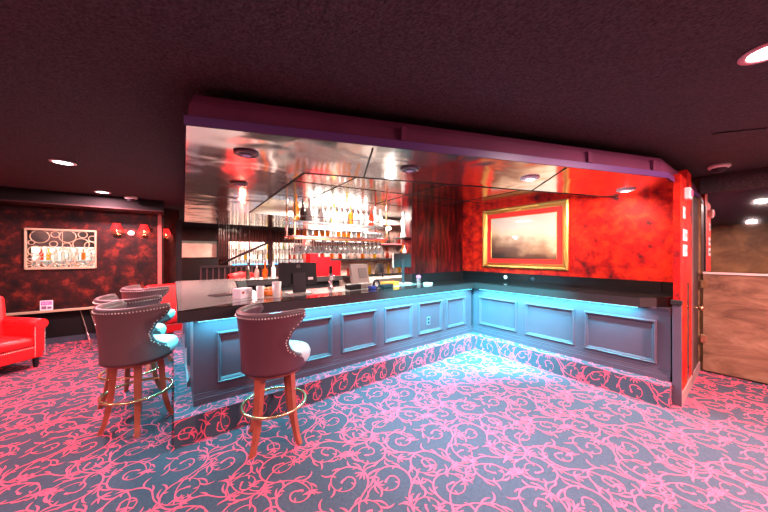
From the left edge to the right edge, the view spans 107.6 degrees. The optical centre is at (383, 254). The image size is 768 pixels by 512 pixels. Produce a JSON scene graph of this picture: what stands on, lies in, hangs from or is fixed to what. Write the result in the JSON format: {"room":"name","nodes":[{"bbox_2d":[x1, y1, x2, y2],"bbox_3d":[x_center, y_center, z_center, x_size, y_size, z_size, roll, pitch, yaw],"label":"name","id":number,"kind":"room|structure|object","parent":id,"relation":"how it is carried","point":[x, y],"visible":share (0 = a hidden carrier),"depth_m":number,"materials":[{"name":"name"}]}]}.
{"room":"entertainment venue","nodes":[
{"label":"entertainment venue","id":0,"kind":"room"},
{"bbox_2d":[0,204,155,338],"bbox_3d":[-6.092,0.250,4.450,3.880,2.500,0.200,0,0,-37],"label":"wall","id":1,"kind":"structure","parent":0,"point":[124,260],"depth_m":4.86,"materials":[{"name":"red paint"}]},
{"bbox_2d":[24,228,96,269],"bbox_3d":[-5.473,-0.090,4.783,0.824,0.680,0.050,0,0,-37],"label":"lattice screen","id":2,"kind":"object","parent":1,"relation":"attached to","point":[94,257],"visible":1,"depth_m":4.76,"materials":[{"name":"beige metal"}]},
{"bbox_2d":[31,231,93,246],"bbox_3d":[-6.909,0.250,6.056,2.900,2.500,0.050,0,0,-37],"label":"wall niche","id":3,"kind":"object","parent":1,"relation":"in","point":[37,236],"depth_m":6.02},
{"bbox_2d":[31,247,93,266],"bbox_3d":[-6.939,0.170,5.846,1.800,0.660,0.250,0,0,-37],"label":"bottles","id":4,"kind":"object","parent":3,"relation":"attached to","point":[37,249],"visible":0.11,"depth_m":5.99,"materials":[{"name":"glass"}]},
{"bbox_2d":[44,333,96,344],"bbox_3d":[-6.023,1.450,4.358,3.880,0.100,0.030,0,0,-37],"label":"baseboard","id":5,"kind":"structure","parent":1,"relation":"attached to","point":[72,338],"depth_m":4.82,"materials":[{"name":"wood"}]},
{"bbox_2d":[0,186,163,214],"bbox_3d":[-5.843,-0.895,4.218,4.000,0.210,0.470,0,0,-37],"label":"trim","id":6,"kind":"structure","parent":1,"relation":"attached to","point":[8,195],"depth_m":4.60,"materials":[{"name":"black paint"}]},
{"bbox_2d":[110,223,122,235],"bbox_3d":[-4.882,-0.453,5.136,0.176,0.225,0.223,0,0,-37],"label":"wall sconce","id":7,"kind":"object","parent":1,"relation":"attached to","point":[115,226],"visible":1,"depth_m":5.10,"materials":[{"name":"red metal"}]},
{"bbox_2d":[138,224,149,236],"bbox_3d":[-4.578,-0.453,5.364,0.176,0.225,0.223,0,0,-37],"label":"wall sconce","id":8,"kind":"object","parent":1,"relation":"attached to","point":[142,227],"visible":1,"depth_m":5.32,"materials":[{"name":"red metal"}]},
{"bbox_2d":[156,214,162,284],"bbox_3d":[-4.496,0.250,5.638,0.100,2.500,0.255,0,0,-37],"label":"trim","id":9,"kind":"structure","parent":1,"relation":"attached to","point":[159,217],"depth_m":5.53,"materials":[{"name":"red"}]},
{"bbox_2d":[163,208,172,283],"bbox_3d":[-4.752,0.250,6.130,0.240,2.500,0.120,0,0,-37],"label":"wall","id":10,"kind":"structure","parent":0,"point":[168,213],"depth_m":6.11,"materials":[{"name":"paint"}]},
{"bbox_2d":[163,229,170,239],"bbox_3d":[-4.670,-0.432,6.020,0.176,0.225,0.223,0,0,-37],"label":"wall sconce","id":11,"kind":"object","parent":10,"relation":"attached to","point":[165,231],"visible":0.95,"depth_m":5.98,"materials":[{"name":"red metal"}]},
{"bbox_2d":[173,210,178,282],"bbox_3d":[-4.834,0.250,6.331,0.350,2.500,0.100,0,0,-37],"label":"wall","id":12,"kind":"structure","parent":0,"point":[175,212],"depth_m":6.35,"materials":[{"name":"paint"}]},
{"bbox_2d":[182,227,297,264],"bbox_3d":[-6.084,0.250,11.206,12.000,2.500,0.200,0,0,-37],"label":"wall","id":13,"kind":"structure","parent":0,"point":[187,232],"depth_m":10.91,"materials":[{"name":"wood"}]},
{"bbox_2d":[226,224,240,264],"bbox_3d":[-4.042,-0.261,7.549,0.335,1.071,0.018,0,0,-37],"label":"curtain","id":14,"kind":"object","parent":13,"relation":"hanging from","point":[226,224],"depth_m":7.54,"materials":[{"name":"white fabric"}]},
{"bbox_2d":[303,225,401,286],"bbox_3d":[0.431,0.290,7.811,5.450,2.420,0.150,0,0,-37],"label":"wall","id":15,"kind":"structure","parent":0,"point":[393,231],"depth_m":7.15,"materials":[{"name":"paint"}]},
{"bbox_2d":[309,225,401,277],"bbox_3d":[0.471,-0.165,7.565,5.080,1.390,0.288,0,0,-37],"label":"bar shelf","id":16,"kind":"object","parent":15,"relation":"attached to","point":[310,226],"visible":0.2,"depth_m":6.63,"materials":[{"name":"white glass"}]},
{"bbox_2d":[0,0,767,231],"bbox_3d":[-1.284,-1.050,4.806,12.000,0.100,16.200,0,0,-37],"label":"ceiling","id":17,"kind":"structure","parent":0,"point":[106,88],"depth_m":1.54,"materials":[{"name":"paint"}]},
{"bbox_2d":[48,159,76,165],"bbox_3d":[-3.472,-0.993,3.040,0.207,0.014,0.207,0,0,-37],"label":"recessed light","id":18,"kind":"object","parent":17,"relation":"in","point":[62,162],"visible":1,"depth_m":3.03,"materials":[{"name":"white plastic"}]},
{"bbox_2d":[124,196,137,201],"bbox_3d":[-4.376,-0.955,4.862,0.180,0.099,0.180,0,0,-37],"label":"dome camera","id":19,"kind":"object","parent":17,"relation":"attached to","point":[128,198],"visible":1,"depth_m":4.82,"materials":[{"name":"white plastic"}]},
{"bbox_2d":[707,162,731,172],"bbox_3d":[3.726,-0.955,3.126,0.180,0.099,0.180,0,0,-37],"label":"dome camera","id":20,"kind":"object","parent":17,"relation":"attached to","point":[718,167],"visible":1,"depth_m":3.09,"materials":[{"name":"white plastic"}]},
{"bbox_2d":[712,128,766,134],"bbox_3d":[2.868,-0.994,2.270,0.320,0.008,0.024,0,0,19],"label":"ceiling vent","id":21,"kind":"object","parent":17,"relation":"in","point":[758,128],"visible":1,"depth_m":2.26,"materials":[{"name":"black plastic"}]},
{"bbox_2d":[737,42,767,65],"bbox_3d":[1.890,-0.993,1.374,0.207,0.014,0.207,0,0,-37],"label":"recessed light","id":22,"kind":"object","parent":17,"relation":"in","point":[759,54],"visible":1,"depth_m":1.41,"materials":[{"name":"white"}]},
{"bbox_2d":[0,332,767,511],"bbox_3d":[-1.284,1.549,4.806,12.000,0.103,16.200,0,0,-37],"label":"floor","id":23,"kind":"structure","parent":0,"point":[473,430],"depth_m":2.18,"materials":[{"name":"carpet"}]},
{"bbox_2d":[0,296,48,366],"bbox_3d":[-5.046,1.035,3.511,0.850,0.929,0.800,0,0,12],"label":"armchair","id":24,"kind":"object","parent":23,"relation":"on","point":[21,338],"visible":1,"depth_m":3.71,"materials":[{"name":"red leather"}]},
{"bbox_2d":[0,335,33,353],"bbox_3d":[-4.924,1.147,3.485,0.600,0.135,0.540,0,0,12],"label":"seat cushion","id":25,"kind":"object","parent":24,"relation":"on","point":[9,344],"depth_m":3.57,"materials":[{"name":"red leather"}]},
{"bbox_2d":[6,306,95,349],"bbox_3d":[-5.758,1.207,4.037,3.720,0.597,0.854,0,0,-37],"label":"table","id":26,"kind":"object","parent":23,"relation":"on","point":[80,309],"visible":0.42,"depth_m":4.61,"materials":[{"name":"brown wood"}]},
{"bbox_2d":[40,300,52,310],"bbox_3d":[-5.540,0.837,4.613,0.140,0.160,0.010,0,0,-37],"label":"menu card","id":27,"kind":"object","parent":26,"relation":"on","point":[48,304],"visible":0.98,"depth_m":4.61,"materials":[{"name":"white"}]},
{"bbox_2d":[92,294,165,408],"bbox_3d":[-2.632,0.960,2.938,0.578,1.080,0.568,0,0,-44],"label":"bar stool","id":28,"kind":"object","parent":23,"relation":"on","point":[160,328],"visible":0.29,"depth_m":2.85,"materials":[{"name":"red leather"}]},
{"bbox_2d":[91,300,178,438],"bbox_3d":[-2.187,0.960,2.492,0.568,1.080,0.578,0,0,-25],"label":"bar stool","id":29,"kind":"object","parent":23,"relation":"on","point":[125,337],"visible":1,"depth_m":2.32,"materials":[{"name":"red leather"}]},
{"bbox_2d":[120,285,175,370],"bbox_3d":[-3.187,0.960,3.809,0.578,1.080,0.568,0,0,-34],"label":"bar stool","id":30,"kind":"object","parent":23,"relation":"on","point":[133,291],"visible":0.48,"depth_m":3.64,"materials":[{"name":"red leather"}]},
{"bbox_2d":[144,283,181,332],"bbox_3d":[-3.958,1.035,5.241,0.850,0.929,0.800,0,0,39],"label":"armchair","id":31,"kind":"object","parent":23,"relation":"on","point":[171,325],"visible":0.09,"depth_m":5.31,"materials":[{"name":"red leather"}]},
{"bbox_2d":[166,311,176,324],"bbox_3d":[-3.861,1.147,5.162,0.600,0.135,0.540,0,0,39],"label":"seat cushion","id":32,"kind":"object","parent":31,"relation":"on","point":[173,321],"depth_m":4.92,"materials":[{"name":"red leather"}]},
{"bbox_2d":[176,220,181,280],"bbox_3d":[-4.354,0.390,5.966,0.100,2.220,0.100,0,0,-37],"label":"trim","id":33,"kind":"structure","parent":23,"relation":"on","point":[178,222],"depth_m":5.93,"materials":[{"name":"black paint"}]},
{"bbox_2d":[182,239,217,280],"bbox_3d":[-6.290,0.500,9.314,1.400,2.000,0.220,0,0,-37],"label":"lit alcove","id":34,"kind":"object","parent":23,"relation":"on","point":[190,247],"visible":0.34,"depth_m":9.32,"materials":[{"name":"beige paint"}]},
{"bbox_2d":[199,229,277,279],"bbox_3d":[-3.220,0.400,7.304,2.700,2.200,0.980,0,0,-37],"label":"railing","id":35,"kind":"object","parent":23,"relation":"on","point":[221,271],"visible":0.29,"depth_m":6.64,"materials":[{"name":"black metal"}]},
{"bbox_2d":[227,272,253,278],"bbox_3d":[-3.040,0.820,6.064,0.590,0.860,0.600,0,0,-37],"label":"barrel chair","id":36,"kind":"object","parent":23,"relation":"on","point":[237,274],"visible":0.09,"depth_m":6.23,"materials":[{"name":"red leather"}]},
{"bbox_2d":[230,242,302,264],"bbox_3d":[-3.558,0.125,11.088,4.500,1.150,0.320,0,0,-37],"label":"shelf","id":37,"kind":"object","parent":23,"relation":"on","point":[261,261],"visible":0.16,"depth_m":10.33,"materials":[{"name":"beige"}]},
{"bbox_2d":[246,225,258,264],"bbox_3d":[-3.665,-0.258,7.832,0.309,1.085,0.018,0,0,-37],"label":"curtain","id":38,"kind":"object","parent":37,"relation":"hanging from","point":[246,225],"depth_m":7.84,"materials":[{"name":"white fabric"}]},
{"bbox_2d":[264,226,301,263],"bbox_3d":[-2.981,-0.268,8.345,1.081,1.067,0.018,0,0,-37],"label":"curtain","id":39,"kind":"object","parent":37,"relation":"hanging from","point":[299,258],"depth_m":8.32,"materials":[{"name":"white fabric"}]},
{"bbox_2d":[235,302,310,458],"bbox_3d":[-0.904,0.960,2.307,0.568,1.080,0.578,0,0,-7],"label":"bar stool","id":40,"kind":"object","parent":23,"relation":"on","point":[267,351],"visible":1,"depth_m":2.10,"materials":[{"name":"red leather"}]},
{"bbox_2d":[247,280,338,290],"bbox_3d":[-1.899,1.026,5.626,2.000,0.948,0.450,0,0,-37],"label":"bar cabinet","id":41,"kind":"object","parent":23,"relation":"on","point":[322,284],"visible":0.07,"depth_m":5.68,"materials":[{"name":"black paint"}]},
{"bbox_2d":[369,275,401,283],"bbox_3d":[0.136,1.000,6.246,1.200,1.000,0.600,0,0,-37],"label":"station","id":42,"kind":"object","parent":23,"relation":"on","point":[393,277],"visible":0.14,"depth_m":5.92,"materials":[{"name":"silver metal"}]},
{"bbox_2d":[375,263,385,277],"bbox_3d":[-0.055,0.350,6.092,0.220,0.300,0.300,0,0,19],"label":"monitor","id":43,"kind":"object","parent":42,"relation":"on","point":[380,267],"visible":0.97,"depth_m":6.04,"materials":[{"name":"black plastic"}]},
{"bbox_2d":[670,300,682,406],"bbox_3d":[2.901,0.977,2.786,0.044,1.047,0.085,0,0,-37],"label":"pilaster","id":44,"kind":"object","parent":23,"relation":"on","point":[676,304],"visible":1,"depth_m":2.78,"materials":[{"name":"paint"}]},
{"bbox_2d":[402,201,462,281],"bbox_3d":[0.917,0.290,5.104,1.320,2.420,0.265,0,0,-37],"label":"wall","id":45,"kind":"structure","parent":0,"point":[435,245],"depth_m":4.91,"materials":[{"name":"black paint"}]},
{"bbox_2d":[395,237,410,238],"bbox_3d":[0.317,-0.270,4.663,0.170,0.020,0.210,0,0,-37],"label":"wall bracket","id":46,"kind":"object","parent":45,"relation":"attached to","point":[397,237],"visible":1,"depth_m":4.59,"materials":[{"name":"metal"}]},
{"bbox_2d":[400,211,406,236],"bbox_3d":[0.320,-0.500,4.634,0.110,0.440,0.110,0,0,-37],"label":"statuette","id":47,"kind":"object","parent":46,"relation":"on","point":[403,220],"visible":0.91,"depth_m":4.60,"materials":[{"name":"white"}]},
{"bbox_2d":[261,174,558,218],"bbox_3d":[1.550,-0.910,5.169,6.830,0.080,4.220,0,0,-37],"label":"trim","id":48,"kind":"structure","parent":45,"relation":"attached to","point":[462,193],"depth_m":4.08,"materials":[{"name":"metal"}]},
{"bbox_2d":[173,330,671,447],"bbox_3d":[-0.180,1.395,3.714,6.641,0.211,2.954,0,0,-2],"label":"bar base","id":49,"kind":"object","parent":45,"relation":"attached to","point":[191,424],"depth_m":3.06,"materials":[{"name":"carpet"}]},
{"bbox_2d":[181,322,190,386],"bbox_3d":[-2.399,0.922,3.919,0.648,0.740,2.480,0,0,-37],"label":"bar cabinet","id":50,"kind":"object","parent":49,"relation":"on","point":[186,327],"visible":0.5,"depth_m":2.89,"materials":[{"name":"paint"}]},
{"bbox_2d":[191,289,472,406],"bbox_3d":[-0.198,0.922,3.712,3.867,0.740,0.453,0,0,-37],"label":"panel","id":51,"kind":"object","parent":49,"relation":"on","point":[338,336],"visible":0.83,"depth_m":3.23,"materials":[{"name":"paint"}]},
{"bbox_2d":[175,275,672,323],"bbox_3d":[-0.140,0.501,3.908,4.413,0.101,5.370,0,0,-37],"label":"countertop","id":52,"kind":"structure","parent":51,"relation":"on","point":[193,302],"depth_m":3.29,"materials":[{"name":"black stone"}]},
{"bbox_2d":[208,293,232,296],"bbox_3d":[-1.790,0.447,3.114,0.180,0.008,0.220,0,0,30],"label":"bar mat","id":53,"kind":"object","parent":52,"relation":"on","point":[220,294],"visible":0.8,"depth_m":3.10,"materials":[{"name":"black plastic"}]},
{"bbox_2d":[235,281,246,287],"bbox_3d":[-1.552,0.374,3.092,0.085,0.157,0.130,0,0,16],"label":"tablet","id":54,"kind":"object","parent":52,"relation":"on","point":[240,284],"visible":0.44,"depth_m":3.08,"materials":[{"name":"black plastic"}]},
{"bbox_2d":[233,287,251,298],"bbox_3d":[-1.468,0.401,2.917,0.101,0.100,0.160,0,0,16],"label":"box","id":55,"kind":"object","parent":52,"relation":"on","point":[244,292],"visible":1,"depth_m":2.86,"materials":[{"name":"white"}]},
{"bbox_2d":[246,263,249,278],"bbox_3d":[-2.514,0.300,5.196,0.080,0.300,0.080,0,0,-37],"label":"bottle","id":56,"kind":"object","parent":52,"relation":"on","point":[247,268],"visible":1,"depth_m":5.16,"materials":[{"name":"brown"}]},
{"bbox_2d":[254,262,258,278],"bbox_3d":[-2.394,0.300,5.286,0.092,0.300,0.092,0,0,-37],"label":"bottle","id":57,"kind":"object","parent":52,"relation":"on","point":[256,272],"visible":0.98,"depth_m":5.25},
{"bbox_2d":[256,286,263,298],"bbox_3d":[-1.272,0.388,2.890,0.080,0.125,0.080,0,0,-37],"label":"cup","id":58,"kind":"object","parent":52,"relation":"on","point":[259,289],"visible":1,"depth_m":2.86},
{"bbox_2d":[262,262,267,277],"bbox_3d":[-2.274,0.300,5.376,0.096,0.300,0.096,0,0,-37],"label":"bottle","id":59,"kind":"object","parent":52,"relation":"on","point":[264,271],"visible":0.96,"depth_m":5.34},
{"bbox_2d":[264,290,281,295],"bbox_3d":[-1.258,0.425,3.138,0.200,0.050,0.120,0,0,-43],"label":"tray","id":60,"kind":"object","parent":52,"relation":"on","point":[269,292],"visible":0.43,"depth_m":3.06,"materials":[{"name":"orange"}]},
{"bbox_2d":[271,262,274,277],"bbox_3d":[-2.154,0.300,5.466,0.080,0.300,0.080,0,0,-37],"label":"bottle","id":61,"kind":"object","parent":52,"relation":"on","point":[272,267],"visible":1,"depth_m":5.43,"materials":[{"name":"white"}]},
{"bbox_2d":[272,281,280,297],"bbox_3d":[-1.122,0.368,2.940,0.092,0.165,0.092,0,0,-37],"label":"cup","id":62,"kind":"object","parent":52,"relation":"on","point":[276,285],"visible":1,"depth_m":2.91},
{"bbox_2d":[278,262,316,294],"bbox_3d":[-0.991,0.273,3.263,0.440,0.355,0.220,0,0,-32],"label":"monitor","id":63,"kind":"object","parent":52,"relation":"on","point":[297,275],"visible":0.98,"depth_m":3.23,"materials":[{"name":"black plastic"}]},
{"bbox_2d":[306,254,340,276],"bbox_3d":[-1.274,0.180,5.926,0.680,0.540,0.240,0,0,-37],"label":"display","id":64,"kind":"object","parent":52,"relation":"on","point":[322,263],"visible":0.55,"depth_m":5.81,"materials":[{"name":"red paint"}]},
{"bbox_2d":[328,266,334,288],"bbox_3d":[-0.674,0.300,3.626,0.078,0.300,0.140,0,0,-37],"label":"tap","id":65,"kind":"object","parent":52,"relation":"on","point":[331,277],"visible":1,"depth_m":3.63,"materials":[{"name":"silver metal"}]},
{"bbox_2d":[197,288,472,321],"bbox_3d":[-0.061,0.559,3.467,3.750,0.012,0.024,0,0,-37],"label":"led strip","id":66,"kind":"object","parent":52,"relation":"attached to","point":[472,288],"visible":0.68,"depth_m":3.13,"materials":[{"name":"blue plastic"}]},
{"bbox_2d":[345,283,360,289],"bbox_3d":[-0.400,0.414,3.644,0.180,0.072,0.120,0,0,-43],"label":"receipt printer","id":67,"kind":"object","parent":52,"relation":"on","point":[352,286],"visible":0.99,"depth_m":3.60,"materials":[{"name":"black plastic"}]},
{"bbox_2d":[348,264,371,287],"bbox_3d":[-0.309,0.293,3.875,0.220,0.316,0.300,0,0,45],"label":"terminal","id":68,"kind":"object","parent":52,"relation":"on","point":[358,273],"visible":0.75,"depth_m":3.86,"materials":[{"name":"beige plastic"}]},
{"bbox_2d":[368,279,379,288],"bbox_3d":[-0.122,0.389,3.683,0.172,0.124,0.070,0,0,-37],"label":"tape roll","id":69,"kind":"object","parent":52,"relation":"on","point":[374,286],"visible":1,"depth_m":3.67,"materials":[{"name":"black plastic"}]},
{"bbox_2d":[379,283,392,287],"bbox_3d":[0.028,0.428,3.840,0.100,0.045,0.200,0,0,42],"label":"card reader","id":70,"kind":"object","parent":52,"relation":"on","point":[387,285],"visible":0.84,"depth_m":3.79,"materials":[{"name":"black plastic"}]},
{"bbox_2d":[380,281,398,285],"bbox_3d":[0.086,0.423,4.080,0.260,0.055,0.145,0,0,-43],"label":"fruit tray","id":71,"kind":"object","parent":52,"relation":"on","point":[394,283],"visible":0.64,"depth_m":4.05,"materials":[{"name":"yellow"}]},
{"bbox_2d":[392,253,411,283],"bbox_3d":[0.278,0.215,4.349,0.292,0.471,0.220,0,0,-5],"label":"monitor","id":72,"kind":"object","parent":52,"relation":"on","point":[402,260],"visible":0.87,"depth_m":4.35,"materials":[{"name":"black plastic"}]},
{"bbox_2d":[480,289,635,306],"bbox_3d":[2.121,0.559,3.766,0.024,0.012,1.950,0,0,-37],"label":"led strip","id":73,"kind":"object","parent":52,"relation":"attached to","point":[480,289],"visible":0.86,"depth_m":3.54,"materials":[{"name":"blue plastic"}]},
{"bbox_2d":[472,288,671,381],"bbox_3d":[2.329,0.922,3.901,0.403,0.740,2.377,0,0,-37],"label":"panel","id":74,"kind":"object","parent":49,"relation":"on","point":[637,340],"visible":0.95,"depth_m":3.43,"materials":[{"name":"paint"}]},
{"bbox_2d":[463,170,690,390],"bbox_3d":[2.278,0.290,4.290,0.760,2.420,3.200,0,0,-37],"label":"wall","id":75,"kind":"structure","parent":0,"point":[630,243],"depth_m":3.49,"materials":[{"name":"red paint"}]},
{"bbox_2d":[230,181,247,186],"bbox_3d":[-1.470,-0.721,2.854,0.170,0.049,0.170,0,0,-37],"label":"spotlight","id":76,"kind":"object","parent":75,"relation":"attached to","point":[235,183],"visible":0.89,"depth_m":2.82,"materials":[{"name":"brown metal"}]},
{"bbox_2d":[233,149,258,157],"bbox_3d":[-0.978,-0.721,1.998,0.170,0.049,0.170,0,0,-37],"label":"spotlight","id":77,"kind":"object","parent":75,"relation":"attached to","point":[245,153],"visible":0.93,"depth_m":1.97,"materials":[{"name":"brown metal"}]},
{"bbox_2d":[284,184,388,241],"bbox_3d":[-0.620,-0.531,4.003,1.480,0.673,0.340,0,0,-37],"label":"rack","id":78,"kind":"object","parent":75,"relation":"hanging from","point":[295,222],"visible":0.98,"depth_m":3.79,"materials":[{"name":"silver metal"}]},
{"bbox_2d":[293,194,298,219],"bbox_3d":[-1.112,-0.595,3.560,0.080,0.340,0.080,0,0,-37],"label":"bottle","id":79,"kind":"object","parent":78,"relation":"on","point":[297,203],"visible":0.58,"depth_m":3.53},
{"bbox_2d":[294,244,299,253],"bbox_3d":[-1.094,-0.114,3.536,0.078,0.205,0.080,0,0,-37],"label":"wine glass","id":80,"kind":"object","parent":78,"relation":"hanging from","point":[296,248],"visible":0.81,"depth_m":3.51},
{"bbox_2d":[300,199,305,220],"bbox_3d":[-1.042,-0.570,3.612,0.083,0.290,0.083,0,0,-37],"label":"bottle","id":81,"kind":"object","parent":78,"relation":"on","point":[302,211],"visible":0.92,"depth_m":3.58,"materials":[{"name":"brown"}]},
{"bbox_2d":[300,239,305,253],"bbox_3d":[-1.036,-0.114,3.580,0.078,0.205,0.080,0,0,-37],"label":"wine glass","id":82,"kind":"object","parent":78,"relation":"hanging from","point":[302,248],"visible":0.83,"depth_m":3.55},
{"bbox_2d":[306,198,312,220],"bbox_3d":[-0.971,-0.580,3.665,0.086,0.310,0.086,0,0,-37],"label":"bottle","id":83,"kind":"object","parent":78,"relation":"on","point":[309,211],"visible":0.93,"depth_m":3.64,"materials":[{"name":"white"}]},
{"bbox_2d":[311,239,316,253],"bbox_3d":[-0.918,-0.114,3.668,0.078,0.205,0.080,0,0,-37],"label":"wine glass","id":84,"kind":"object","parent":78,"relation":"hanging from","point":[313,248],"visible":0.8,"depth_m":3.64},
{"bbox_2d":[313,202,318,221],"bbox_3d":[-0.901,-0.560,3.718,0.072,0.270,0.072,0,0,-37],"label":"bottle","id":85,"kind":"object","parent":78,"relation":"on","point":[315,210],"visible":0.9,"depth_m":3.69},
{"bbox_2d":[319,201,324,221],"bbox_3d":[-0.831,-0.570,3.771,0.083,0.290,0.083,0,0,-37],"label":"bottle","id":86,"kind":"object","parent":78,"relation":"on","point":[321,213],"visible":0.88,"depth_m":3.74,"materials":[{"name":"white"}]},
{"bbox_2d":[325,200,330,222],"bbox_3d":[-0.760,-0.580,3.824,0.086,0.310,0.086,0,0,-37],"label":"bottle","id":87,"kind":"object","parent":78,"relation":"on","point":[327,212],"visible":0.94,"depth_m":3.79,"materials":[{"name":"glass"}]},
{"bbox_2d":[331,204,336,222],"bbox_3d":[-0.690,-0.560,3.876,0.072,0.270,0.072,0,0,-37],"label":"bottle","id":88,"kind":"object","parent":78,"relation":"on","point":[333,213],"visible":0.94,"depth_m":3.85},
{"bbox_2d":[285,220,387,229],"bbox_3d":[-0.620,-0.413,4.004,1.480,0.020,0.340,0,0,-37],"label":"shelf","id":89,"kind":"object","parent":78,"relation":"attached to","point":[298,222],"depth_m":3.92,"materials":[{"name":"clear glass"}]},
{"bbox_2d":[284,235,388,239],"bbox_3d":[-0.620,-0.228,4.004,1.480,0.020,0.340,0,0,-37],"label":"shelf","id":90,"kind":"object","parent":78,"relation":"attached to","point":[291,237],"depth_m":3.71,"materials":[{"name":"white glass"}]},
{"bbox_2d":[337,203,342,222],"bbox_3d":[-0.619,-0.570,3.929,0.083,0.290,0.083,0,0,-37],"label":"bottle","id":91,"kind":"object","parent":78,"relation":"on","point":[339,214],"visible":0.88,"depth_m":3.90,"materials":[{"name":"white"}]},
{"bbox_2d":[342,202,347,223],"bbox_3d":[-0.549,-0.580,3.982,0.086,0.310,0.086,0,0,-37],"label":"bottle","id":92,"kind":"object","parent":78,"relation":"on","point":[345,213],"visible":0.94,"depth_m":3.95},
{"bbox_2d":[348,206,352,223],"bbox_3d":[-0.479,-0.560,4.035,0.072,0.270,0.072,0,0,-37],"label":"bottle","id":93,"kind":"object","parent":78,"relation":"on","point":[350,214],"visible":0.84,"depth_m":4.01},
{"bbox_2d":[353,205,358,224],"bbox_3d":[-0.408,-0.570,4.088,0.083,0.290,0.083,0,0,-37],"label":"bottle","id":94,"kind":"object","parent":78,"relation":"on","point":[355,217],"visible":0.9,"depth_m":4.06,"materials":[{"name":"white"}]},
{"bbox_2d":[358,204,363,224],"bbox_3d":[-0.338,-0.580,4.140,0.086,0.310,0.086,0,0,-37],"label":"bottle","id":95,"kind":"object","parent":78,"relation":"on","point":[361,215],"visible":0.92,"depth_m":4.11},
{"bbox_2d":[364,208,367,224],"bbox_3d":[-0.267,-0.560,4.193,0.072,0.270,0.072,0,0,-37],"label":"bottle","id":96,"kind":"object","parent":78,"relation":"on","point":[365,213],"visible":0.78,"depth_m":4.17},
{"bbox_2d":[368,207,373,225],"bbox_3d":[-0.197,-0.570,4.246,0.083,0.290,0.083,0,0,-37],"label":"bottle","id":97,"kind":"object","parent":78,"relation":"on","point":[370,218],"visible":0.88,"depth_m":4.22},
{"bbox_2d":[373,206,378,225],"bbox_3d":[-0.127,-0.580,4.299,0.086,0.310,0.086,0,0,-37],"label":"bottle","id":98,"kind":"object","parent":78,"relation":"on","point":[376,217],"visible":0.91,"depth_m":4.27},
{"bbox_2d":[400,166,419,172],"bbox_3d":[0.218,-0.721,2.370,0.170,0.049,0.170,0,0,-37],"label":"spotlight","id":99,"kind":"object","parent":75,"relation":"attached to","point":[406,169],"visible":0.94,"depth_m":2.34,"materials":[{"name":"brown metal"}]},
{"bbox_2d":[249,148,614,212],"bbox_3d":[0.267,-0.794,4.123,3.544,0.152,4.355,0,0,-37],"label":"trim","id":100,"kind":"structure","parent":75,"relation":"attached to","point":[300,175],"depth_m":3.25,"materials":[{"name":"black paint"}]},
{"bbox_2d":[184,125,698,227],"bbox_3d":[0.701,-0.836,5.577,7.698,0.228,7.148,0,0,-37],"label":"ceiling","id":101,"kind":"structure","parent":75,"relation":"attached to","point":[211,164],"depth_m":2.51,"materials":[{"name":"silver metal"}]},
{"bbox_2d":[184,95,699,217],"bbox_3d":[-0.643,-0.861,3.327,8.902,0.278,3.655,0,0,17],"label":"trim","id":102,"kind":"structure","parent":75,"relation":"attached to","point":[205,111],"depth_m":1.93,"materials":[{"name":"paint"}]},
{"bbox_2d":[482,199,568,270],"bbox_3d":[2.175,-0.275,4.481,0.050,1.010,1.370,0,0,-37],"label":"framed picture","id":103,"kind":"object","parent":75,"relation":"attached to","point":[536,235],"visible":1,"depth_m":4.40,"materials":[{"name":"gold metal"}]},
{"bbox_2d":[491,212,555,258],"bbox_3d":[2.191,-0.275,4.493,0.004,0.690,1.050,0,0,-37],"label":"print","id":104,"kind":"object","parent":103,"relation":"attached to","point":[531,235],"depth_m":4.45},
{"bbox_2d":[400,126,656,170],"bbox_3d":[1.315,-0.827,2.271,2.501,0.097,0.034,0,0,-16],"label":"trim","id":105,"kind":"structure","parent":75,"relation":"attached to","point":[403,129],"depth_m":2.38,"materials":[{"name":"paint"}]},
{"bbox_2d":[520,175,539,180],"bbox_3d":[1.372,-0.721,2.648,0.170,0.049,0.170,0,0,-37],"label":"spotlight","id":106,"kind":"object","parent":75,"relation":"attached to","point":[534,177],"visible":0.88,"depth_m":2.62,"materials":[{"name":"white plastic"}]},
{"bbox_2d":[616,188,635,191],"bbox_3d":[2.698,-0.721,3.130,0.170,0.049,0.170,0,0,-37],"label":"spotlight","id":107,"kind":"object","parent":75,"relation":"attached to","point":[625,189],"visible":0.84,"depth_m":3.10,"materials":[{"name":"white plastic"}]},
{"bbox_2d":[684,187,692,199],"bbox_3d":[3.160,-0.630,2.914,0.120,0.120,0.060,0,0,-37],"label":"fire alarm","id":108,"kind":"object","parent":75,"relation":"attached to","point":[688,192],"visible":1,"depth_m":2.88,"materials":[{"name":"white plastic"}]},
{"bbox_2d":[682,362,699,404],"bbox_3d":[3.513,1.445,3.209,1.440,0.110,0.012,0,0,-37],"label":"baseboard","id":109,"kind":"structure","parent":75,"relation":"attached to","point":[687,388],"depth_m":3.11,"materials":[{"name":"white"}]},
{"bbox_2d":[691,194,704,382],"bbox_3d":[3.800,0.400,3.469,0.690,2.200,0.239,0,0,-37],"label":"door","id":110,"kind":"structure","parent":75,"relation":"in","point":[694,202],"depth_m":3.43,"materials":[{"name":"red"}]},
{"bbox_2d":[691,178,767,384],"bbox_3d":[5.294,0.250,2.177,0.130,2.500,4.100,0,0,-37],"label":"wall","id":111,"kind":"structure","parent":0,"point":[696,181],"depth_m":3.65,"materials":[{"name":"paint"}]},
{"bbox_2d":[700,272,767,383],"bbox_3d":[4.810,0.853,2.658,0.050,1.255,2.420,0,0,-37],"label":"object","id":112,"kind":"structure","parent":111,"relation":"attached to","point":[734,339],"depth_m":3.39,"materials":[{"name":"brown"}]},
{"bbox_2d":[700,167,767,272],"bbox_3d":[4.869,-0.392,2.589,0.050,1.213,2.610,0,0,-37],"label":"mirror panel","id":113,"kind":"object","parent":111,"relation":"attached to","point":[734,205],"visible":1,"depth_m":3.41,"materials":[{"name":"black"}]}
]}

